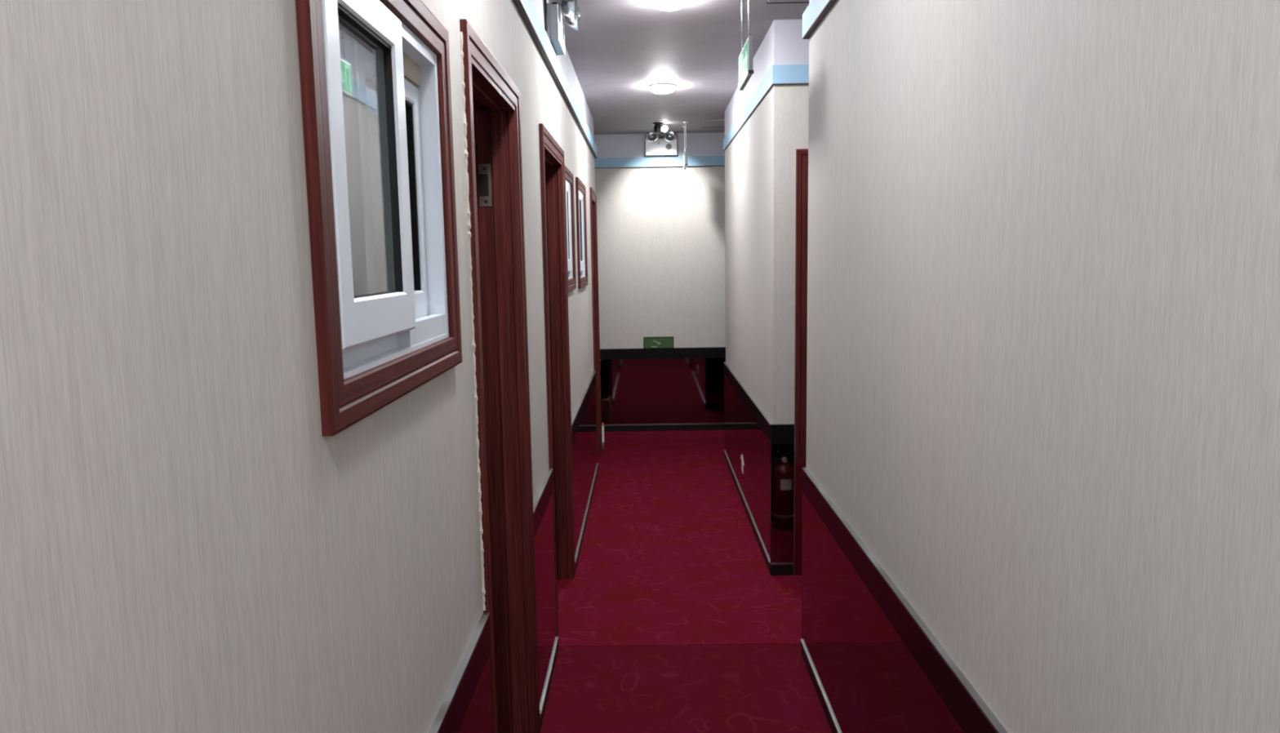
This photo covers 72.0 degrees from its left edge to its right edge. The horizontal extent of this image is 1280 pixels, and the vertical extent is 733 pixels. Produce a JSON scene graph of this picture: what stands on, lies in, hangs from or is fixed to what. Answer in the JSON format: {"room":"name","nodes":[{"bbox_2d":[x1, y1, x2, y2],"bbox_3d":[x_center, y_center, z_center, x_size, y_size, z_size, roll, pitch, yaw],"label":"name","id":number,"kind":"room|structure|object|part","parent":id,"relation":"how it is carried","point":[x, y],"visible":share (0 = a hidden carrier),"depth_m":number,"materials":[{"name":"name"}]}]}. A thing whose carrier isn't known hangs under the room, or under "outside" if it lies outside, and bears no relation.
{"room":"hotel corridor","nodes":[
{"label":"hotel corridor","id":0,"kind":"room"},
{"bbox_2d":[0,0,595,732],"bbox_3d":[-0.443,-0.019,2.217,0.150,2.605,9.600,-1,7,0],"label":"wall","id":1,"kind":"structure","parent":0,"point":[185,548],"depth_m":0.77,"materials":[{"name":"paint"}]},
{"bbox_2d":[294,0,462,435],"bbox_3d":[-0.414,-0.280,1.367,0.100,0.640,0.735,-1,7,0],"label":"window","id":2,"kind":"structure","parent":1,"relation":"in","point":[375,75],"depth_m":1.27,"materials":[{"name":"white plastic"}]},
{"bbox_3d":[-0.374,-0.239,1.030,0.015,0.640,0.056,-1,7,0],"label":"casing","id":3,"kind":"part","parent":2,"relation":"part of","materials":[{"name":"brown wood"}]},
{"bbox_3d":[-0.388,-0.285,1.232,0.005,0.377,0.251,-1,7,0],"label":"pane","id":4,"kind":"part","parent":2,"relation":"part of","materials":[{"name":"clear glass"}]},
{"bbox_3d":[-0.386,-0.280,1.233,0.033,0.483,0.347,-1,7,0],"label":"sash","id":5,"kind":"part","parent":2,"relation":"part of","materials":[{"name":"white plastic"}]},
{"bbox_3d":[-0.421,-0.280,1.367,0.087,0.527,0.622,-1,7,0],"label":"frame","id":6,"kind":"part","parent":2,"relation":"part of","materials":[{"name":"white plastic"}]},
{"bbox_3d":[-0.367,0.009,1.403,0.015,0.056,0.735,-1,7,0],"label":"casing sill","id":7,"kind":"part","parent":2,"relation":"part of","materials":[{"name":"brown wood"}]},
{"bbox_3d":[-0.425,-0.290,1.470,0.005,0.344,0.303,-1,7,0],"label":"pane","id":8,"kind":"part","parent":2,"relation":"part of","materials":[{"name":"clear glass"}]},
{"bbox_3d":[-0.418,-0.283,1.471,0.024,0.422,0.367,-1,7,0],"label":"sash","id":9,"kind":"part","parent":2,"relation":"part of","materials":[{"name":"white plastic"}]},
{"bbox_3d":[-0.369,-0.322,1.704,0.015,0.640,0.056,-1,7,0],"label":"casing","id":10,"kind":"part","parent":2,"relation":"part of","materials":[{"name":"brown wood"}]},
{"bbox_2d":[459,19,540,732],"bbox_3d":[-0.435,0.237,2.385,0.175,2.056,0.802,-1,7,0],"label":"door","id":11,"kind":"structure","parent":1,"relation":"in","point":[491,113],"depth_m":2.67,"materials":[{"name":"brown wood"}]},
{"bbox_3d":[-0.357,0.281,2.020,0.015,2.056,0.060,-1,7,0],"label":"casing","id":12,"kind":"part","parent":11,"relation":"part of","materials":[{"name":"brown wood"}]},
{"bbox_3d":[-0.462,-0.541,2.629,0.038,0.125,0.002,-1,7,0],"label":"strike plate","id":13,"kind":"part","parent":11,"relation":"part of","materials":[{"name":"silver metal"}]},
{"bbox_3d":[-0.353,0.190,2.752,0.015,2.056,0.060,-1,7,0],"label":"casing","id":14,"kind":"part","parent":11,"relation":"part of","materials":[{"name":"brown wood"}]},
{"bbox_2d":[428,359,603,732],"bbox_3d":[-1.400,0.918,2.349,2.132,0.745,9.618,-1,7,0],"label":"baseboard","id":15,"kind":"structure","parent":1,"relation":"attached to","point":[466,707],"depth_m":3.06,"materials":[{"name":"grey mirror"}]},
{"bbox_3d":[-0.367,0.895,-0.220,0.013,0.087,4.538,-1,7,0],"label":"black rail","id":16,"kind":"part","parent":15,"relation":"part of","materials":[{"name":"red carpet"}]},
{"bbox_3d":[-0.362,1.230,-0.178,0.012,0.590,4.538,-1,7,0],"label":"mirror panel","id":17,"kind":"part","parent":15,"relation":"part of","materials":[{"name":"grey"}]},
{"bbox_3d":[-0.346,0.480,3.118,0.013,0.087,0.594,-1,7,0],"label":"black rail","id":18,"kind":"part","parent":15,"relation":"part of","materials":[{"name":"grey metal"}]},
{"bbox_3d":[-0.341,0.815,3.159,0.012,0.590,0.594,-1,7,0],"label":"mirror panel","id":19,"kind":"part","parent":15,"relation":"part of","materials":[{"name":"grey"}]},
{"bbox_3d":[-0.332,0.206,5.313,0.013,0.087,2.109,-1,7,0],"label":"black rail","id":20,"kind":"part","parent":15,"relation":"part of","materials":[{"name":"black wood"}]},
{"bbox_3d":[-0.327,0.542,5.355,0.012,0.590,2.109,-1,7,0],"label":"mirror panel","id":21,"kind":"part","parent":15,"relation":"part of","materials":[{"name":"grey"}]},
{"bbox_3d":[-0.316,0.332,7.047,0.012,0.590,0.100,-1,7,0],"label":"mirror panel","id":22,"kind":"part","parent":15,"relation":"part of","materials":[{"name":"grey"}]},
{"bbox_2d":[512,0,597,158],"bbox_3d":[-1.432,-1.057,2.105,2.135,0.085,9.621,-1,7,0],"label":"trim","id":23,"kind":"structure","parent":1,"relation":"attached to","point":[526,9],"depth_m":3.59,"materials":[{"name":"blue paint"}]},
{"bbox_2d":[538,123,575,645],"bbox_3d":[-0.426,0.067,3.800,0.175,2.045,0.860,-1,7,0],"label":"door","id":24,"kind":"structure","parent":1,"relation":"in","point":[551,154],"depth_m":4.12,"materials":[{"name":"brown wood"}]},
{"bbox_3d":[-0.349,0.115,3.402,0.015,2.045,0.060,-1,7,0],"label":"casing","id":25,"kind":"part","parent":24,"relation":"part of","materials":[{"name":"brown wood"}]},
{"bbox_3d":[-0.344,0.016,4.196,0.015,2.045,0.060,-1,7,0],"label":"casing","id":26,"kind":"part","parent":24,"relation":"part of","materials":[{"name":"brown wood"}]},
{"bbox_2d":[544,0,580,56],"bbox_3d":[-0.314,-1.411,3.614,0.128,0.204,0.292,-1,7,0],"label":"emergency light","id":27,"kind":"object","parent":1,"relation":"attached to","point":[553,20],"visible":0.98,"depth_m":3.51,"materials":[{"name":"grey plastic"}]},
{"bbox_3d":[-0.372,-1.410,3.473,0.009,0.170,0.012,-1,7,0],"label":"cord","id":28,"kind":"part","parent":27,"relation":"part of","materials":[{"name":"black plastic"}]},
{"bbox_3d":[-0.325,-1.383,3.624,0.006,0.136,0.268,-1,7,0],"label":"plate","id":29,"kind":"part","parent":27,"relation":"part of","materials":[{"name":"white plastic"}]},
{"bbox_2d":[564,165,576,292],"bbox_3d":[-0.395,-0.679,4.405,0.100,0.595,0.495,-1,7,0],"label":"window","id":30,"kind":"structure","parent":1,"relation":"in","point":[569,178],"depth_m":4.45,"materials":[{"name":"white plastic"}]},
{"bbox_3d":[-0.354,-0.653,4.186,0.015,0.595,0.055,-1,7,0],"label":"casing","id":31,"kind":"part","parent":30,"relation":"part of","materials":[{"name":"brown wood"}]},
{"bbox_3d":[-0.366,-0.685,4.319,0.033,0.440,0.207,-1,7,0],"label":"sash","id":32,"kind":"part","parent":30,"relation":"part of","materials":[{"name":"white plastic"}]},
{"bbox_3d":[-0.402,-0.679,4.405,0.087,0.484,0.384,-1,7,0],"label":"frame","id":33,"kind":"part","parent":30,"relation":"part of","materials":[{"name":"white plastic"}]},
{"bbox_3d":[-0.348,-0.412,4.438,0.015,0.055,0.495,-1,7,0],"label":"casing sill","id":34,"kind":"part","parent":30,"relation":"part of","materials":[{"name":"brown wood"}]},
{"bbox_3d":[-0.351,-0.707,4.623,0.015,0.595,0.055,-1,7,0],"label":"casing","id":35,"kind":"part","parent":30,"relation":"part of","materials":[{"name":"brown wood"}]},
{"bbox_2d":[575,177,587,288],"bbox_3d":[-0.390,-0.790,5.283,0.100,0.622,0.645,-1,7,0],"label":"window","id":36,"kind":"structure","parent":1,"relation":"in","point":[580,188],"depth_m":5.25,"materials":[{"name":"white plastic"}]},
{"bbox_3d":[-0.349,-0.754,4.990,0.015,0.622,0.055,-1,7,0],"label":"casing","id":37,"kind":"part","parent":36,"relation":"part of","materials":[{"name":"brown wood"}]},
{"bbox_3d":[-0.361,-0.792,5.163,0.033,0.467,0.290,-1,7,0],"label":"sash","id":38,"kind":"part","parent":36,"relation":"part of","materials":[{"name":"white plastic"}]},
{"bbox_3d":[-0.396,-0.790,5.283,0.087,0.511,0.534,-1,7,0],"label":"frame","id":39,"kind":"part","parent":36,"relation":"part of","materials":[{"name":"white plastic"}]},
{"bbox_3d":[-0.342,-0.509,5.318,0.015,0.055,0.645,-1,7,0],"label":"casing sill","id":40,"kind":"part","parent":36,"relation":"part of","materials":[{"name":"brown wood"}]},
{"bbox_3d":[-0.345,-0.827,5.575,0.015,0.622,0.055,-1,7,0],"label":"casing","id":41,"kind":"part","parent":36,"relation":"part of","materials":[{"name":"brown wood"}]},
{"bbox_2d":[589,187,602,462],"bbox_3d":[-0.408,-0.282,6.619,0.175,2.042,0.600,-1,7,0],"label":"door","id":42,"kind":"structure","parent":1,"relation":"in","point":[593,226],"depth_m":6.80,"materials":[{"name":"brown wood"}]},
{"bbox_3d":[-0.330,-0.250,6.350,0.015,2.042,0.060,-1,7,0],"label":"casing","id":43,"kind":"part","parent":42,"relation":"part of","materials":[{"name":"brown wood"}]},
{"bbox_3d":[-0.326,-0.317,6.886,0.015,2.042,0.060,-1,7,0],"label":"casing","id":44,"kind":"part","parent":42,"relation":"part of","materials":[{"name":"brown wood"}]},
{"bbox_2d":[602,426,604,442],"bbox_3d":[-0.303,0.547,7.138,0.026,0.136,0.002,-1,7,0],"label":"guard","id":45,"kind":"object","parent":1,"relation":"attached to","point":[602,426],"visible":0.64,"depth_m":7.14,"materials":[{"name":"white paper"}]},
{"bbox_2d":[594,132,725,349],"bbox_3d":[0.054,-0.724,7.825,5.300,2.605,0.150,-1,7,0],"label":"wall","id":46,"kind":"structure","parent":0,"point":[661,230],"depth_m":7.71,"materials":[{"name":"paint"}]},
{"bbox_2d":[594,155,724,168],"bbox_3d":[-0.264,-1.760,7.612,4.400,0.085,0.021,-1,7,0],"label":"trim","id":47,"kind":"structure","parent":46,"relation":"attached to","point":[695,161],"depth_m":7.60,"materials":[{"name":"blue paint"}]},
{"bbox_2d":[644,132,677,156],"bbox_3d":[0.181,-1.916,7.545,0.278,0.218,0.068,-1,7,0],"label":"emergency light","id":48,"kind":"object","parent":46,"relation":"attached to","point":[655,145],"visible":0.94,"depth_m":7.53,"materials":[{"name":"grey plastic"}]},
{"bbox_3d":[0.181,-1.878,7.531,0.268,0.136,0.006,-1,7,0],"label":"plate","id":49,"kind":"part","parent":48,"relation":"part of","materials":[{"name":"white plastic"}]},
{"bbox_2d":[666,143,671,150],"bbox_3d":[0.246,-1.880,7.527,0.052,0.052,0.003,-1,7,0],"label":"speaker grille","id":50,"kind":"object","parent":48,"relation":"attached to","point":[668,146],"depth_m":7.53,"materials":[{"name":"grey metal"}]},
{"bbox_2d":[600,346,725,431],"bbox_3d":[-0.231,0.214,7.859,4.400,0.745,0.018,-1,7,0],"label":"baseboard","id":51,"kind":"structure","parent":46,"relation":"attached to","point":[663,388],"depth_m":7.85,"materials":[{"name":"grey mirror"}]},
{"bbox_2d":[643,336,673,348],"bbox_3d":[0.166,-0.213,7.804,0.268,0.101,0.014,-1,7,0],"label":"exit sign","id":52,"kind":"object","parent":51,"relation":"on","point":[663,341],"visible":1,"depth_m":7.80,"materials":[{"name":"green plastic"}]},
{"bbox_3d":[-0.237,-0.110,7.821,4.400,0.093,0.013,-1,7,0],"label":"black rail","id":53,"kind":"part","parent":51,"relation":"part of","materials":[{"name":"black wood"}]},
{"bbox_2d":[547,0,808,134],"bbox_3d":[-0.002,-1.426,2.433,5.600,0.120,10.680,-1,7,0],"label":"ceiling","id":54,"kind":"structure","parent":0,"point":[620,48],"depth_m":4.67,"materials":[{"name":"paint"}]},
{"bbox_2d":[653,122,667,133],"bbox_3d":[0.162,-1.896,6.999,0.120,0.078,0.084,-1,7,0],"label":"ceiling spotlight","id":55,"kind":"object","parent":54,"relation":"attached to","point":[659,127],"visible":1,"depth_m":6.98,"materials":[{"name":"black plastic"}]},
{"bbox_3d":[0.196,-1.890,6.999,0.052,0.052,0.051,-1,7,0],"label":"bulb","id":56,"kind":"part","parent":55,"relation":"part of","materials":[{"name":"white glass"}]},
{"bbox_2d":[648,83,676,93],"bbox_3d":[0.141,-1.724,5.478,0.176,0.045,0.176,-1,7,0],"label":"ceiling lamp","id":57,"kind":"object","parent":54,"relation":"attached to","point":[658,88],"visible":1,"depth_m":5.42,"materials":[{"name":"white plastic"}]},
{"bbox_2d":[648,0,690,10],"bbox_3d":[0.122,-1.492,3.613,0.176,0.045,0.176,-1,7,0],"label":"ceiling lamp","id":58,"kind":"object","parent":54,"relation":"attached to","point":[664,5],"visible":1,"depth_m":3.58,"materials":[{"name":"white plastic"}]},
{"bbox_2d":[682,121,688,169],"bbox_3d":[0.365,-1.778,7.096,0.040,0.343,0.333,-1,7,0],"label":"exit sign","id":59,"kind":"object","parent":54,"relation":"hanging from","point":[685,154],"visible":1,"depth_m":6.98,"materials":[{"name":"grey plastic"}]},
{"bbox_3d":[0.364,-1.830,6.975,0.007,0.211,0.007,-1,7,0],"label":"hanging rod","id":60,"kind":"part","parent":59,"relation":"part of","materials":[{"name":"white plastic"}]},
{"bbox_2d":[702,120,724,127],"bbox_3d":[0.749,-1.952,7.070,0.468,0.005,0.363,-1,7,0],"label":"ceiling hatch","id":61,"kind":"object","parent":54,"relation":"attached to","point":[708,123],"visible":0.36,"depth_m":7.05,"materials":[{"name":"paint"}]},
{"bbox_2d":[738,0,753,90],"bbox_3d":[0.400,-1.281,3.328,0.040,0.402,0.333,-1,7,0],"label":"exit sign","id":62,"kind":"object","parent":54,"relation":"hanging from","point":[745,59],"visible":1,"depth_m":3.27,"materials":[{"name":"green plastic"}]},
{"bbox_3d":[0.400,-1.361,3.436,0.007,0.270,0.007,-1,7,0],"label":"hanging rod","id":63,"kind":"part","parent":62,"relation":"part of","materials":[{"name":"silver metal"}]},
{"bbox_3d":[0.398,-1.332,3.208,0.007,0.270,0.007,-1,7,0],"label":"hanging rod","id":64,"kind":"part","parent":62,"relation":"part of","materials":[{"name":"silver metal"}]},
{"bbox_2d":[766,0,808,4],"bbox_3d":[0.796,-1.507,3.482,0.528,0.005,0.453,-1,7,0],"label":"ceiling hatch","id":65,"kind":"object","parent":54,"relation":"attached to","point":[770,2],"visible":0.41,"depth_m":3.69,"materials":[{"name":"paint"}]},
{"bbox_3d":[0.796,-1.506,3.476,0.520,0.004,0.440,-1,7,0],"label":"panel","id":66,"kind":"part","parent":65,"relation":"part of","materials":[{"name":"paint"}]},
{"bbox_2d":[540,430,831,732],"bbox_3d":[0.043,1.278,2.769,5.600,0.120,10.680,-1,7,0],"label":"floor","id":67,"kind":"structure","parent":0,"point":[673,616],"depth_m":3.84,"materials":[{"name":"carpet"}]},
{"bbox_2d":[724,19,808,424],"bbox_3d":[1.212,-0.440,5.389,1.152,2.605,2.520,-1,7,0],"label":"wall pier","id":68,"kind":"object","parent":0,"point":[760,161],"visible":0.35,"depth_m":4.34,"materials":[{"name":"paint"}]},
{"bbox_2d":[724,361,795,575],"bbox_3d":[1.218,0.483,5.504,1.170,0.745,2.556,-1,7,0],"label":"baseboard","id":69,"kind":"object","parent":68,"relation":"attached to","point":[766,486],"visible":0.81,"depth_m":4.52,"materials":[{"name":"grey mirror"}]},
{"bbox_2d":[740,454,743,472],"bbox_3d":[0.641,0.607,5.521,0.002,0.110,0.215,-1,7,0],"label":"sticker","id":70,"kind":"object","parent":69,"relation":"attached to","point":[741,456],"visible":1,"depth_m":5.50,"materials":[{"name":"white"}]},
{"bbox_3d":[0.646,0.507,5.511,0.012,0.590,2.520,-1,7,0],"label":"mirror panel","id":71,"kind":"part","parent":69,"relation":"part of","materials":[{"name":"grey"}]},
{"bbox_3d":[0.640,0.171,5.469,0.013,0.087,2.520,-1,7,0],"label":"black rail","id":72,"kind":"part","parent":69,"relation":"part of","materials":[{"name":"black paint"}]},
{"bbox_3d":[0.683,0.324,4.211,0.114,0.093,0.013,-1,7,0],"label":"black rail","id":73,"kind":"part","parent":69,"relation":"part of","materials":[{"name":"black"}]},
{"bbox_3d":[0.689,0.662,4.254,0.114,0.590,0.012,-1,7,0],"label":"mirror panel","id":74,"kind":"part","parent":69,"relation":"part of","materials":[{"name":"grey"}]},
{"bbox_2d":[723,64,808,151],"bbox_3d":[1.190,-1.492,5.263,1.161,0.085,2.553,-1,7,0],"label":"trim","id":75,"kind":"object","parent":68,"relation":"attached to","point":[786,74],"visible":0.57,"depth_m":4.10,"materials":[{"name":"blue paint"}]},
{"bbox_2d":[794,148,808,575],"bbox_3d":[1.161,-0.008,4.247,0.852,2.030,0.175,-1,7,0],"label":"door frame","id":76,"kind":"structure","parent":68,"relation":"attached to","point":[802,155],"depth_m":4.15,"materials":[{"name":"brown wood"}]},
{"bbox_3d":[0.774,0.738,4.261,0.050,0.560,0.014,-1,7,0],"label":"plinth panel","id":77,"kind":"part","parent":76,"relation":"part of","materials":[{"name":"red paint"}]},
{"bbox_3d":[0.756,-0.270,4.136,0.052,1.470,0.015,-1,7,0],"label":"casing","id":78,"kind":"part","parent":76,"relation":"part of","materials":[{"name":"brown wood"}]},
{"bbox_2d":[805,0,1279,732],"bbox_3d":[1.266,-0.025,2.039,1.302,2.605,9.270,-1,7,0],"label":"wall","id":79,"kind":"structure","parent":0,"point":[1042,348],"depth_m":1.27,"materials":[{"name":"paint"}]},
{"bbox_2d":[802,0,836,39],"bbox_3d":[1.152,-0.868,0.238,1.173,0.085,5.901,-1,7,0],"label":"trim","id":80,"kind":"structure","parent":79,"relation":"attached to","point":[816,11],"depth_m":2.96,"materials":[{"name":"blue paint"}]},
{"bbox_2d":[800,466,1008,732],"bbox_3d":[1.186,1.107,0.482,1.170,0.745,5.898,-1,7,0],"label":"baseboard","id":81,"kind":"structure","parent":79,"relation":"attached to","point":[873,665],"depth_m":2.41,"materials":[{"name":"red mirror"}]},
{"bbox_3d":[1.208,0.760,3.398,1.164,0.590,0.012,-1,7,0],"label":"mirror panel","id":82,"kind":"part","parent":81,"relation":"part of","materials":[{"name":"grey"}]}
]}

